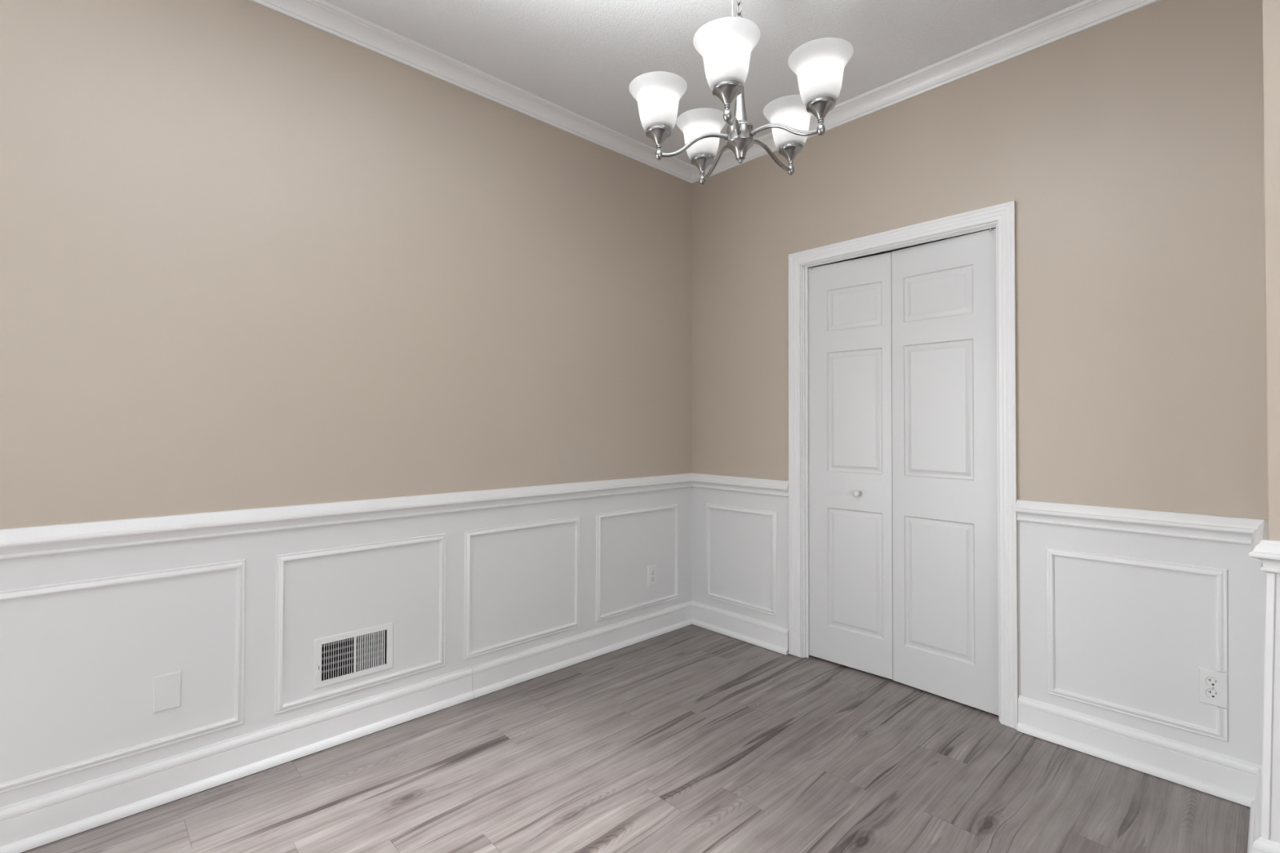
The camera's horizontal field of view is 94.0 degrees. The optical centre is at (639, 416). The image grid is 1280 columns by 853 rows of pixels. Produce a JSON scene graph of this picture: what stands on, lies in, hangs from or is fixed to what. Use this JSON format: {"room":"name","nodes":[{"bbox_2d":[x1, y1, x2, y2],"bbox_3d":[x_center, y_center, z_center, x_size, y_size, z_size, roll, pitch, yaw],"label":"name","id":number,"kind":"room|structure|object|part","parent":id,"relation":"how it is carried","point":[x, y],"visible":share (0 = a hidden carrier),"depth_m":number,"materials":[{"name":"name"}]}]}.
{"room":"dining room","nodes":[
{"label":"dining room","id":0,"kind":"room"},
{"bbox_2d":[0,0,692,807],"bbox_3d":[-1.619,-0.153,1.923,5.440,2.763,0.120,1,-1,-43],"label":"wall","id":1,"kind":"structure","parent":0,"point":[252,255],"depth_m":2.17,"materials":[{"name":"beige paint"}]},
{"bbox_2d":[0,559,245,794],"bbox_3d":[-1.718,0.771,1.729,0.969,0.565,0.012,1,-1,-43],"label":"trim","id":2,"kind":"structure","parent":1,"relation":"attached to","point":[240,565],"depth_m":1.90,"materials":[{"name":"white paint"}]},
{"bbox_2d":[152,670,181,713],"bbox_3d":[-1.519,0.884,1.918,0.072,0.115,0.007,1,-1,-43],"label":"blank wall plate","id":3,"kind":"object","parent":1,"relation":"attached to","point":[166,688],"visible":1,"depth_m":1.92,"materials":[{"name":"white paint"}]},
{"bbox_2d":[0,600,692,852],"bbox_3d":[-1.569,1.160,1.851,5.200,0.130,0.032,1,-1,-43],"label":"baseboard","id":4,"kind":"structure","parent":1,"relation":"attached to","point":[27,824],"depth_m":2.13,"materials":[{"name":"white paint"}]},
{"bbox_2d":[0,473,692,559],"bbox_3d":[-1.566,0.360,1.859,5.200,0.086,0.036,1,-1,-43],"label":"chair rail","id":5,"kind":"object","parent":1,"relation":"attached to","point":[39,540],"visible":1,"depth_m":2.13,"materials":[{"name":"white paint"}]},
{"bbox_2d":[313,622,393,689],"bbox_3d":[-1.134,0.920,2.343,0.291,0.186,0.114,1,-1,-43],"label":"air vent","id":6,"kind":"object","parent":1,"relation":"in","point":[348,655],"visible":0.99,"depth_m":2.33,"materials":[{"name":"white metal"}]},
{"bbox_3d":[-1.120,0.867,2.328,0.243,0.008,0.003,1,-1,-43],"label":"damper blade","id":7,"kind":"part","parent":6,"relation":"part of","materials":[{"name":"grey metal"}]},
{"bbox_3d":[-1.120,0.891,2.328,0.243,0.008,0.003,1,-1,-43],"label":"damper blade","id":8,"kind":"part","parent":6,"relation":"part of","materials":[{"name":"grey metal"}]},
{"bbox_3d":[-1.120,0.916,2.328,0.243,0.008,0.003,1,-1,-43],"label":"damper blade","id":9,"kind":"part","parent":6,"relation":"part of","materials":[{"name":"grey metal"}]},
{"bbox_3d":[-1.120,0.940,2.327,0.243,0.008,0.003,1,-1,-43],"label":"damper blade","id":10,"kind":"part","parent":6,"relation":"part of","materials":[{"name":"grey metal"}]},
{"bbox_3d":[-1.120,0.965,2.327,0.243,0.008,0.003,1,-1,-43],"label":"damper blade","id":11,"kind":"part","parent":6,"relation":"part of","materials":[{"name":"grey metal"}]},
{"bbox_2d":[274,533,445,715],"bbox_3d":[-1.065,0.780,2.342,0.638,0.565,0.012,1,-1,-43],"label":"trim","id":12,"kind":"structure","parent":1,"relation":"attached to","point":[279,707],"depth_m":2.27,"materials":[{"name":"white paint"}]},
{"bbox_2d":[249,0,693,183],"bbox_3d":[-1.552,-1.499,1.872,5.200,0.073,0.067,1,-1,-43],"label":"crown molding","id":13,"kind":"structure","parent":1,"relation":"attached to","point":[323,15],"depth_m":2.60,"materials":[{"name":"white paint"}]},
{"bbox_2d":[463,515,579,659],"bbox_3d":[-0.538,0.787,2.836,0.634,0.565,0.012,1,-1,-43],"label":"trim","id":14,"kind":"structure","parent":1,"relation":"attached to","point":[468,654],"depth_m":2.78,"materials":[{"name":"white paint"}]},
{"bbox_2d":[595,502,678,622],"bbox_3d":[0.002,0.795,3.343,0.629,0.565,0.012,1,-1,-43],"label":"trim","id":15,"kind":"structure","parent":1,"relation":"attached to","point":[599,617],"depth_m":3.27,"materials":[{"name":"white paint"}]},
{"bbox_2d":[647,564,656,586],"bbox_3d":[0.071,0.908,3.410,0.070,0.115,0.007,1,-1,-43],"label":"wall outlet","id":16,"kind":"object","parent":1,"relation":"attached to","point":[651,570],"visible":1,"depth_m":3.40,"materials":[{"name":"white plastic"}]},
{"bbox_2d":[21,624,1250,852],"bbox_3d":[0.260,1.223,0.448,5.950,0.020,4.620,1,-1,-43],"label":"floor","id":17,"kind":"structure","parent":0,"point":[690,739],"depth_m":2.02,"materials":[{"name":"grey wood"}]},
{"bbox_2d":[324,0,1084,164],"bbox_3d":[-0.001,-1.579,0.220,5.440,0.050,4.840,1,-1,-43],"label":"ceiling","id":18,"kind":"structure","parent":0,"point":[582,57],"depth_m":2.40,"materials":[{"name":"white paint"}]},
{"bbox_2d":[629,0,853,184],"bbox_3d":[0.279,-1.155,1.824,0.625,0.755,0.647,0,-1,-1],"label":"chandelier","id":19,"kind":"object","parent":18,"relation":"hanging from","point":[726,45],"visible":1,"depth_m":1.76,"materials":[{"name":"white glass"}]},
{"bbox_3d":[0.056,-0.939,1.820,0.177,0.132,0.177,-2,2,-43],"label":"lamp shade","id":20,"kind":"part","parent":19,"relation":"part of","materials":[{"name":"white glass"}]},
{"bbox_3d":[0.159,-0.827,1.825,0.226,0.085,0.024,0,-1,-2],"label":"arm","id":21,"kind":"part","parent":19,"relation":"part of","materials":[{"name":"silver metal"}]},
{"bbox_3d":[0.214,-0.956,2.058,0.177,0.132,0.177,-2,2,-43],"label":"lamp shade","id":22,"kind":"part","parent":19,"relation":"part of","materials":[{"name":"white glass"}]},
{"bbox_3d":[0.254,-0.837,1.966,0.024,0.067,0.228,0,-1,-22],"label":"arm","id":23,"kind":"part","parent":19,"relation":"part of","materials":[{"name":"silver metal"}]},
{"bbox_3d":[0.231,-0.941,1.587,0.177,0.132,0.177,-2,2,-43],"label":"lamp shade","id":24,"kind":"part","parent":19,"relation":"part of","materials":[{"name":"white glass"}]},
{"bbox_3d":[0.264,-0.827,1.686,0.024,0.084,0.225,0,-1,18],"label":"arm","id":25,"kind":"part","parent":19,"relation":"part of","materials":[{"name":"silver metal"}]},
{"bbox_3d":[0.294,-1.277,1.826,0.028,0.498,0.008,0,-1,0],"label":"power cord","id":26,"kind":"part","parent":19,"relation":"part of","materials":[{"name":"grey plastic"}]},
{"bbox_3d":[0.304,-1.281,1.826,0.017,0.426,0.017,0,-1,17],"label":"chain","id":27,"kind":"part","parent":19,"relation":"part of","materials":[{"name":"silver metal"}]},
{"bbox_3d":[0.422,-0.839,1.921,0.229,0.066,0.024,1,-1,-38],"label":"arm","id":28,"kind":"part","parent":19,"relation":"part of","materials":[{"name":"silver metal"}]},
{"bbox_3d":[0.500,-0.959,1.982,0.177,0.132,0.177,-2,2,-43],"label":"lamp shade","id":29,"kind":"part","parent":19,"relation":"part of","materials":[{"name":"white glass"}]},
{"bbox_3d":[0.428,-0.831,1.741,0.227,0.079,0.024,0,-1,36],"label":"arm","id":30,"kind":"part","parent":19,"relation":"part of","materials":[{"name":"silver metal"}]},
{"bbox_3d":[0.507,-0.947,1.678,0.177,0.132,0.177,-2,2,-43],"label":"lamp shade","id":31,"kind":"part","parent":19,"relation":"part of","materials":[{"name":"white glass"}]},
{"bbox_2d":[691,0,1268,765],"bbox_3d":[1.229,-0.137,2.775,0.120,2.763,2.534,1,-1,-43],"label":"wall","id":32,"kind":"structure","parent":0,"point":[1128,148],"depth_m":2.20,"materials":[{"name":"beige paint"}]},
{"bbox_2d":[692,473,788,497],"bbox_3d":[0.541,0.384,3.386,0.036,0.086,0.694,1,-1,-43],"label":"chair rail","id":33,"kind":"object","parent":32,"relation":"attached to","point":[739,484],"visible":1,"depth_m":3.35,"materials":[{"name":"white paint"}]},
{"bbox_2d":[706,502,777,616],"bbox_3d":[0.562,0.790,3.376,0.012,0.559,0.496,1,-1,-43],"label":"trim","id":34,"kind":"structure","parent":32,"relation":"attached to","point":[774,611],"depth_m":3.33,"materials":[{"name":"white paint"}]},
{"bbox_2d":[808,227,998,715],"bbox_3d":[1.193,0.222,2.797,0.076,2.026,0.885,1,-1,-43],"label":"door","id":35,"kind":"structure","parent":32,"relation":"in","point":[904,580],"depth_m":2.75,"materials":[{"name":"white paint"}]},
{"bbox_3d":[1.058,0.376,2.909,0.036,0.032,0.032,1,-1,-43],"label":"knob","id":36,"kind":"part","parent":35,"relation":"part of","materials":[{"name":"white plastic"}]},
{"bbox_2d":[788,200,1018,729],"bbox_3d":[1.188,0.191,2.802,0.137,2.105,1.046,1,-1,-43],"label":"door frame","id":37,"kind":"structure","parent":32,"relation":"attached to","point":[1004,214],"depth_m":2.54,"materials":[{"name":"white paint"}]},
{"bbox_2d":[692,0,1159,183],"bbox_3d":[1.129,-1.483,2.765,0.067,0.073,2.434,1,-1,-43],"label":"crown molding","id":38,"kind":"structure","parent":32,"relation":"attached to","point":[1084,15],"depth_m":2.51,"materials":[{"name":"white paint"}]},
{"bbox_2d":[691,600,1279,852],"bbox_3d":[1.705,1.165,1.791,0.506,0.130,4.600,1,-1,-43],"label":"baseboard","id":39,"kind":"structure","parent":32,"relation":"attached to","point":[1232,779],"depth_m":2.12,"materials":[{"name":"white paint"}]},
{"bbox_2d":[1045,547,1227,742],"bbox_3d":[1.740,0.782,2.121,0.012,0.565,0.502,1,-1,-43],"label":"trim","id":40,"kind":"structure","parent":32,"relation":"attached to","point":[1220,733],"depth_m":2.08,"materials":[{"name":"white paint"}]},
{"bbox_2d":[1014,499,1266,545],"bbox_3d":[1.732,0.370,2.117,0.036,0.086,0.693,1,-1,-43],"label":"chair rail","id":41,"kind":"object","parent":32,"relation":"attached to","point":[1233,530],"visible":0.79,"depth_m":2.09,"materials":[{"name":"white paint"}]},
{"bbox_2d":[1198,666,1228,709],"bbox_3d":[1.888,0.893,1.965,0.007,0.115,0.070,1,-1,-43],"label":"wall outlet","id":42,"kind":"object","parent":32,"relation":"attached to","point":[1212,684],"visible":1,"depth_m":1.96,"materials":[{"name":"white plastic"}]},
{"bbox_2d":[1205,688,1220,699],"bbox_3d":[1.886,0.913,1.963,0.002,0.028,0.034,1,-1,-43],"label":"receptacle","id":43,"kind":"object","parent":42,"relation":"attached to","point":[1211,694],"depth_m":1.96,"materials":[{"name":"white plastic"}]},
{"bbox_2d":[1205,676,1220,687],"bbox_3d":[1.886,0.874,1.964,0.002,0.030,0.035,1,-1,-43],"label":"receptacle","id":44,"kind":"object","parent":42,"relation":"attached to","point":[1211,682],"depth_m":1.96,"materials":[{"name":"white plastic"}]},
{"bbox_2d":[1262,0,1279,843],"bbox_3d":[2.545,-0.159,0.939,0.475,2.763,2.186,1,-1,-43],"label":"wall","id":45,"kind":"structure","parent":0,"point":[1271,8],"depth_m":1.55,"materials":[{"name":"beige paint"}]},
{"bbox_2d":[1248,520,1279,573],"bbox_3d":[2.525,0.356,0.925,0.511,0.086,2.202,1,-1,-43],"label":"chair rail","id":46,"kind":"object","parent":45,"relation":"attached to","point":[1266,550],"visible":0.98,"depth_m":1.54,"materials":[{"name":"white paint"}]},
{"bbox_2d":[1260,572,1275,840],"bbox_3d":[1.638,0.751,1.556,0.025,0.691,0.033,1,-1,-43],"label":"trim","id":47,"kind":"structure","parent":45,"relation":"attached to","point":[1270,577],"depth_m":1.55,"materials":[{"name":"white paint"}]}
]}

